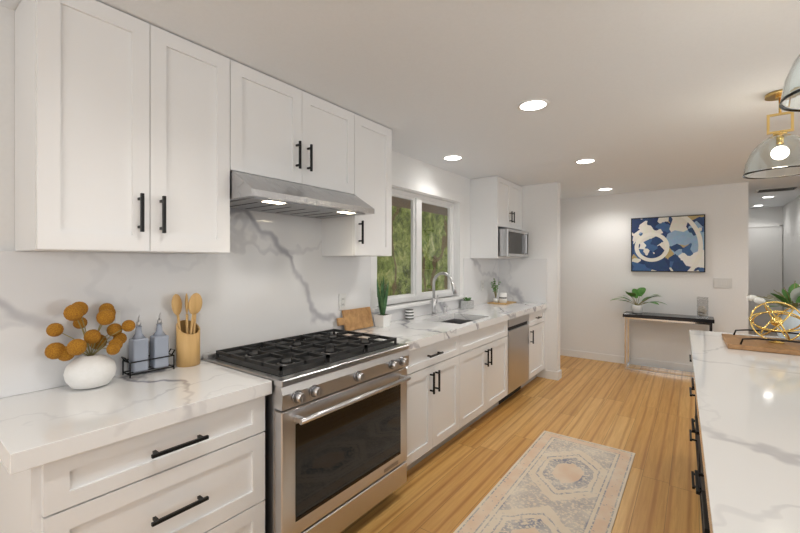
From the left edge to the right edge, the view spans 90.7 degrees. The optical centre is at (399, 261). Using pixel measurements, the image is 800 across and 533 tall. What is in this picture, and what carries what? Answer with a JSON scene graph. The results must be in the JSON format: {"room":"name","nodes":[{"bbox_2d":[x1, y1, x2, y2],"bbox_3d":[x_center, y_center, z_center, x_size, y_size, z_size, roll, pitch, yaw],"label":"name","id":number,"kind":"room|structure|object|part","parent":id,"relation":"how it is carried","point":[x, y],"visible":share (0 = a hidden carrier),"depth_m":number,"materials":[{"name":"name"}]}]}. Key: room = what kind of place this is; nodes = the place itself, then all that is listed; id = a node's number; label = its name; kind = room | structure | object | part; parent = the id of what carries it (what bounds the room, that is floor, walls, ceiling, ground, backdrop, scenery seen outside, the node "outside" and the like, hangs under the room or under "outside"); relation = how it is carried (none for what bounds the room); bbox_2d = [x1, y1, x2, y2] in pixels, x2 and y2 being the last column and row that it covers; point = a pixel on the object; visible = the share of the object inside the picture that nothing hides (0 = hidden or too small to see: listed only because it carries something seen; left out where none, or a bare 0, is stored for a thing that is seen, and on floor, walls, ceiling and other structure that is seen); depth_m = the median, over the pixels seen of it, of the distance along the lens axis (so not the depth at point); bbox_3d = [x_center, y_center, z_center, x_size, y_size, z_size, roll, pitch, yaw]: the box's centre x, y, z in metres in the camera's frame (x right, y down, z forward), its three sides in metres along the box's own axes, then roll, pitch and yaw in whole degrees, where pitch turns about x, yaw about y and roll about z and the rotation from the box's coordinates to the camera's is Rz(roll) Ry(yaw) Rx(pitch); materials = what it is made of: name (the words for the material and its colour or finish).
{"room":"kitchen","nodes":[
{"label":"kitchen","id":0,"kind":"room"},
{"bbox_2d":[0,5,476,359],"bbox_3d":[0.368,0.230,4.091,0.140,2.380,13.000,0,0,37],"label":"wall","id":1,"kind":"structure","parent":0,"point":[406,167],"depth_m":1.50,"materials":[{"name":"paint"}]},
{"bbox_2d":[15,0,229,253],"bbox_3d":[-1.118,-0.499,1.671,0.366,0.914,0.682,0,0,37],"label":"upper cabinet","id":2,"kind":"object","parent":1,"relation":"attached to","point":[122,132],"visible":1,"depth_m":1.50,"materials":[{"name":"white wood"}]},
{"bbox_2d":[0,208,546,397],"bbox_3d":[0.131,0.036,3.119,0.638,0.936,4.718,0,0,37],"label":"backsplash","id":3,"kind":"structure","parent":1,"relation":"attached to","point":[271,276],"depth_m":2.12,"materials":[{"name":"stone"}]},
{"bbox_2d":[100,310,119,338],"bbox_3d":[-1.268,0.275,1.731,0.011,0.120,0.074,0,0,37],"label":"electrical outlet","id":4,"kind":"object","parent":3,"relation":"attached to","point":[103,330],"visible":0.23,"depth_m":1.73,"materials":[{"name":"white plastic"}]},
{"bbox_2d":[339,293,345,310],"bbox_3d":[-0.417,0.290,2.874,0.011,0.120,0.074,0,0,37],"label":"electrical outlet","id":5,"kind":"object","parent":3,"relation":"attached to","point":[342,301],"visible":1,"depth_m":2.87,"materials":[{"name":"white plastic"}]},
{"bbox_2d":[230,59,353,193],"bbox_3d":[-0.661,-0.695,2.284,0.366,0.523,0.848,0,0,37],"label":"upper cabinet","id":6,"kind":"object","parent":1,"relation":"attached to","point":[280,130],"visible":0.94,"depth_m":2.13,"materials":[{"name":"white wood"}]},
{"bbox_2d":[230,170,374,218],"bbox_3d":[-0.600,-0.361,2.238,0.477,0.140,0.842,0,0,37],"label":"range hood","id":7,"kind":"object","parent":1,"relation":"attached to","point":[250,192],"visible":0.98,"depth_m":2.06,"materials":[{"name":"silver metal"}]},
{"bbox_2d":[322,114,391,256],"bbox_3d":[-0.291,-0.499,2.780,0.366,0.914,0.390,0,0,37],"label":"upper cabinet","id":8,"kind":"object","parent":1,"relation":"attached to","point":[363,235],"visible":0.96,"depth_m":2.68,"materials":[{"name":"white wood"}]},
{"bbox_2d":[369,176,466,312],"bbox_3d":[0.205,-0.169,3.789,0.170,1.133,1.590,0,0,37],"label":"window","id":9,"kind":"structure","parent":1,"relation":"in","point":[408,304],"depth_m":3.82,"materials":[{"name":"white wood"}]},
{"bbox_2d":[392,197,447,215],"bbox_3d":[-0.225,-0.830,4.221,0.955,0.180,5.500,0,0,37],"label":"eave","id":10,"kind":"object","parent":1,"relation":"attached to","point":[398,203],"depth_m":5.26,"materials":[{"name":"brown wood"}]},
{"bbox_2d":[470,176,528,258],"bbox_3d":[1.233,-0.499,4.748,0.458,0.914,0.788,0,0,37],"label":"upper cabinet","id":11,"kind":"object","parent":1,"relation":"attached to","point":[496,232],"visible":1,"depth_m":4.50,"materials":[{"name":"white wood"}]},
{"bbox_2d":[474,228,528,257],"bbox_3d":[1.244,-0.217,4.740,0.430,0.306,0.688,0,0,37],"label":"microwave","id":12,"kind":"object","parent":11,"relation":"in","point":[512,243],"depth_m":4.51,"materials":[{"name":"silver metal"}]},
{"bbox_2d":[0,0,799,207],"bbox_3d":[2.469,-0.985,2.525,6.100,0.050,13.000,0,0,37],"label":"ceiling","id":13,"kind":"structure","parent":0,"point":[645,95],"depth_m":2.01,"materials":[{"name":"paint"}]},
{"bbox_2d":[443,155,462,160],"bbox_3d":[0.485,-0.957,3.630,0.186,0.006,0.186,0,0,37],"label":"recessed light","id":14,"kind":"object","parent":13,"relation":"in","point":[453,157],"visible":1,"depth_m":3.61,"materials":[{"name":"white"}]},
{"bbox_2d":[517,99,548,111],"bbox_3d":[0.813,-0.957,2.412,0.186,0.006,0.186,0,0,37],"label":"recessed light","id":15,"kind":"object","parent":13,"relation":"in","point":[530,105],"visible":1,"depth_m":2.41,"materials":[{"name":"white plastic"}]},
{"bbox_2d":[575,158,595,163],"bbox_3d":[1.761,-0.957,3.751,0.186,0.006,0.186,0,0,37],"label":"recessed light","id":16,"kind":"object","parent":13,"relation":"in","point":[586,161],"visible":0.96,"depth_m":3.75,"materials":[{"name":"white"}]},
{"bbox_2d":[597,188,612,190],"bbox_3d":[2.701,-0.957,5.196,0.186,0.006,0.186,0,0,37],"label":"recessed light","id":17,"kind":"object","parent":13,"relation":"in","point":[603,189],"visible":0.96,"depth_m":5.21,"materials":[{"name":"white"}]},
{"bbox_2d":[742,89,799,178],"bbox_3d":[2.159,-0.733,2.244,0.324,0.455,0.324,0,0,37],"label":"pendant light","id":18,"kind":"object","parent":13,"relation":"hanging from","point":[776,154],"visible":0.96,"depth_m":2.21,"materials":[{"name":"clear glass"}]},
{"bbox_3d":[2.159,-0.613,2.244,0.324,0.215,0.324,0,0,37],"label":"lamp shade","id":19,"kind":"part","parent":18,"relation":"part of","materials":[{"name":"clear glass"}]},
{"bbox_2d":[754,186,799,192],"bbox_3d":[4.971,-0.955,5.213,0.420,0.010,0.300,0,0,37],"label":"ceiling vent","id":20,"kind":"object","parent":13,"relation":"in","point":[777,189],"visible":1,"depth_m":5.18,"materials":[{"name":"white metal"}]},
{"bbox_2d":[779,54,799,111],"bbox_3d":[1.345,-0.733,1.168,0.324,0.455,0.324,0,0,37],"label":"pendant light","id":21,"kind":"object","parent":13,"relation":"hanging from","point":[790,99],"visible":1,"depth_m":1.23,"materials":[{"name":"clear glass"}]},
{"bbox_2d":[340,355,701,532],"bbox_3d":[2.469,1.450,2.525,6.100,0.060,13.000,0,0,37],"label":"floor","id":22,"kind":"structure","parent":0,"point":[450,484],"depth_m":3.04,"materials":[{"name":"brown wood"}]},
{"bbox_2d":[0,396,264,532],"bbox_3d":[-1.024,0.991,1.563,0.646,0.859,0.742,0,0,37],"label":"base cabinet","id":23,"kind":"object","parent":22,"relation":"on","point":[205,473],"visible":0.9,"depth_m":1.36,"materials":[{"name":"white wood"}]},
{"bbox_2d":[0,360,271,474],"bbox_3d":[-1.039,0.532,1.549,0.638,0.055,0.802,0,0,37],"label":"countertop","id":24,"kind":"structure","parent":23,"relation":"on","point":[41,427],"depth_m":1.38,"materials":[{"name":"stone"}]},
{"bbox_2d":[44,301,135,388],"bbox_3d":[-1.251,0.330,1.601,0.175,0.348,0.280,0,0,37],"label":"vase","id":25,"kind":"object","parent":24,"relation":"on","point":[89,370],"visible":1,"depth_m":1.56,"materials":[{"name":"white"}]},
{"bbox_2d":[121,313,174,377],"bbox_3d":[-1.150,0.370,1.812,0.085,0.269,0.210,0,0,37],"label":"caddy","id":26,"kind":"object","parent":24,"relation":"on","point":[159,355],"visible":0.98,"depth_m":1.78,"materials":[{"name":"black metal"}]},
{"bbox_2d":[171,293,201,366],"bbox_3d":[-1.046,0.328,1.935,0.104,0.351,0.134,0,0,37],"label":"utensil holder","id":27,"kind":"object","parent":24,"relation":"on","point":[187,343],"visible":1,"depth_m":1.92,"materials":[{"name":"brown wood"}]},
{"bbox_2d":[202,329,410,532],"bbox_3d":[-0.465,0.939,2.201,0.724,0.962,0.920,0,0,37],"label":"range","id":28,"kind":"object","parent":22,"relation":"on","point":[335,431],"visible":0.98,"depth_m":1.94,"materials":[{"name":"silver metal"}]},
{"bbox_2d":[406,335,459,470],"bbox_3d":[0.001,0.991,2.938,0.646,0.859,0.797,0,0,37],"label":"base cabinet","id":29,"kind":"object","parent":22,"relation":"on","point":[433,400],"visible":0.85,"depth_m":2.77,"materials":[{"name":"white wood"}]},
{"bbox_2d":[449,320,507,439],"bbox_3d":[0.535,0.991,3.655,0.646,0.859,0.990,0,0,37],"label":"base cabinet","id":30,"kind":"object","parent":22,"relation":"on","point":[483,354],"visible":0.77,"depth_m":3.43,"materials":[{"name":"white wood"}]},
{"bbox_2d":[336,272,546,350],"bbox_3d":[0.648,0.425,3.813,0.638,0.667,2.986,0,0,37],"label":"countertop","id":31,"kind":"structure","parent":30,"relation":"on","point":[424,330],"depth_m":3.40,"materials":[{"name":"stone"}]},
{"bbox_2d":[336,307,373,330],"bbox_3d":[-0.333,0.426,2.939,0.053,0.153,0.365,0,0,37],"label":"cutting board","id":32,"kind":"object","parent":31,"relation":"on","point":[354,319],"visible":0.9,"depth_m":2.94,"materials":[{"name":"brown wood"}]},
{"bbox_2d":[373,276,391,326],"bbox_3d":[-0.135,0.306,3.098,0.104,0.396,0.110,0,0,37],"label":"snake plant","id":33,"kind":"object","parent":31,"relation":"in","point":[382,319],"visible":1,"depth_m":3.08,"materials":[{"name":"green plant"}]},
{"bbox_2d":[405,309,413,319],"bbox_3d":[0.084,0.460,3.467,0.074,0.088,0.074,0,0,37],"label":"canister","id":34,"kind":"object","parent":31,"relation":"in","point":[409,314],"visible":1,"depth_m":3.44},
{"bbox_2d":[430,272,457,315],"bbox_3d":[0.418,0.298,3.700,0.278,0.413,0.094,0,0,37],"label":"faucet","id":35,"kind":"object","parent":31,"relation":"on","point":[434,302],"depth_m":3.73,"materials":[{"name":"silver metal"}]},
{"bbox_2d":[460,297,473,308],"bbox_3d":[0.735,0.442,4.316,0.090,0.124,0.150,0,0,37],"label":"planter","id":36,"kind":"object","parent":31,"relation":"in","point":[466,303],"visible":0.92,"depth_m":4.27,"materials":[{"name":"ceramic"}]},
{"bbox_2d":[487,278,515,304],"bbox_3d":[1.256,0.354,4.864,0.240,0.300,0.340,0,0,37],"label":"tray","id":37,"kind":"object","parent":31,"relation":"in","point":[502,299],"visible":1,"depth_m":4.81,"materials":[{"name":"brown wood"}]},
{"bbox_2d":[499,314,528,403],"bbox_3d":[1.014,0.992,4.303,0.584,0.856,0.604,0,0,37],"label":"dishwasher","id":38,"kind":"object","parent":22,"relation":"on","point":[518,352],"visible":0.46,"depth_m":4.11,"materials":[{"name":"silver metal"}]},
{"bbox_2d":[521,309,544,387],"bbox_3d":[1.373,0.991,4.779,0.646,0.859,0.572,0,0,37],"label":"base cabinet","id":39,"kind":"object","parent":22,"relation":"on","point":[536,321],"visible":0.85,"depth_m":4.62,"materials":[{"name":"white wood"}]},
{"bbox_2d":[453,431,634,532],"bbox_3d":[0.719,1.417,2.102,0.660,0.007,2.530,0,0,37],"label":"rug","id":40,"kind":"object","parent":22,"relation":"on","point":[549,482],"visible":1,"depth_m":2.43,"materials":[{"name":"beige fabric"}]},
{"bbox_2d":[623,311,714,378],"bbox_3d":[3.417,1.050,5.061,0.950,0.740,0.320,0,0,37],"label":"console table","id":41,"kind":"object","parent":22,"relation":"on","point":[676,318],"visible":0.83,"depth_m":5.06,"materials":[{"name":"black"}]},
{"bbox_2d":[610,287,666,313],"bbox_3d":[3.149,0.509,5.220,0.644,0.340,0.284,0,0,37],"label":"potted plant","id":42,"kind":"object","parent":41,"relation":"on","point":[637,307],"visible":1,"depth_m":5.24,"materials":[{"name":"green plant"}]},
{"bbox_2d":[697,297,707,317],"bbox_3d":[3.710,0.554,4.843,0.110,0.249,0.110,0,0,37],"label":"vase","id":43,"kind":"object","parent":41,"relation":"on","point":[702,310],"visible":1,"depth_m":4.82,"materials":[{"name":"clear glass"}]},
{"bbox_2d":[689,358,708,532],"bbox_3d":[1.621,0.991,1.245,1.106,0.860,3.330,0,0,35],"label":"kitchen island","id":44,"kind":"object","parent":22,"relation":"on","point":[699,482],"depth_m":2.03,"materials":[{"name":"grey"}]},
{"bbox_2d":[689,330,799,532],"bbox_3d":[1.638,0.532,1.233,1.142,0.056,3.410,0,0,35],"label":"island countertop","id":45,"kind":"structure","parent":44,"relation":"on","point":[748,402],"depth_m":1.16,"materials":[{"name":"white stone"}]},
{"bbox_2d":[722,301,799,355],"bbox_3d":[2.241,0.369,2.320,0.520,0.270,0.420,0,0,35],"label":"tray","id":46,"kind":"object","parent":45,"relation":"on","point":[787,345],"visible":1,"depth_m":2.31,"materials":[{"name":"brown wood"}]},
{"bbox_2d":[746,283,799,339],"bbox_3d":[2.529,0.312,2.572,0.423,0.383,0.307,0,0,35],"label":"vase","id":47,"kind":"object","parent":45,"relation":"on","point":[792,296],"visible":0.69,"depth_m":2.52,"materials":[{"name":"white"}]},
{"bbox_2d":[522,182,559,377],"bbox_3d":[1.625,0.230,5.025,0.760,2.380,0.120,0,0,37],"label":"wall","id":48,"kind":"structure","parent":0,"point":[541,214],"depth_m":4.82,"materials":[{"name":"paint"}]},
{"bbox_2d":[545,369,561,378],"bbox_3d":[1.682,1.370,5.066,0.743,0.100,0.013,0,0,37],"label":"baseboard","id":49,"kind":"structure","parent":48,"relation":"attached to","point":[553,375],"depth_m":4.78,"materials":[{"name":"white wood"}]},
{"bbox_2d":[560,182,747,364],"bbox_3d":[3.119,0.230,5.607,2.740,2.380,0.120,0,0,37],"label":"wall","id":50,"kind":"structure","parent":0,"point":[597,274],"depth_m":5.38,"materials":[{"name":"paint"}]},
{"bbox_2d":[560,348,692,371],"bbox_3d":[3.136,1.370,5.512,2.600,0.100,0.013,0,0,37],"label":"baseboard","id":51,"kind":"structure","parent":50,"relation":"attached to","point":[565,352],"depth_m":5.52,"materials":[{"name":"white wood"}]},
{"bbox_2d":[631,214,704,271],"bbox_3d":[3.516,-0.235,5.211,0.810,0.730,0.037,0,0,37],"label":"picture","id":52,"kind":"object","parent":50,"relation":"attached to","point":[669,244],"visible":0.96,"depth_m":5.18,"materials":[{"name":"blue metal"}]},
{"bbox_2d":[713,278,731,287],"bbox_3d":[3.986,0.260,4.879,0.180,0.120,0.008,0,0,37],"label":"switch plate","id":53,"kind":"object","parent":50,"relation":"attached to","point":[722,282],"visible":1,"depth_m":4.88,"materials":[{"name":"white plastic"}]},
{"bbox_2d":[748,206,782,315],"bbox_3d":[6.351,0.230,7.065,0.940,2.380,0.120,0,0,37],"label":"wall","id":54,"kind":"structure","parent":0,"point":[766,215],"depth_m":6.92,"materials":[{"name":"paint"}]},
{"bbox_2d":[748,227,779,336],"bbox_3d":[6.285,0.403,6.976,0.620,2.025,0.090,0,0,37],"label":"hall door","id":55,"kind":"structure","parent":54,"relation":"in","point":[764,261],"depth_m":6.92,"materials":[{"name":"white"}]},
{"bbox_2d":[748,222,781,317],"bbox_3d":[6.296,0.370,6.992,0.680,2.100,0.049,0,0,37],"label":"door frame","id":56,"kind":"structure","parent":54,"relation":"attached to","point":[779,224],"depth_m":6.78,"materials":[{"name":"white wood"}]},
{"bbox_2d":[783,196,799,312],"bbox_3d":[5.718,0.230,5.529,0.120,2.380,3.100,0,0,37],"label":"wall","id":57,"kind":"structure","parent":0,"point":[791,242],"depth_m":6.19,"materials":[{"name":"paint"}]},
{"label":"outside","id":58,"kind":"structure","parent":0,"visible":0},
{"bbox_2d":[377,206,447,295],"bbox_3d":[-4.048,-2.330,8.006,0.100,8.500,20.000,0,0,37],"label":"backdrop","id":59,"kind":"structure","parent":58,"point":[399,232],"depth_m":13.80,"materials":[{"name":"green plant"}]}
]}

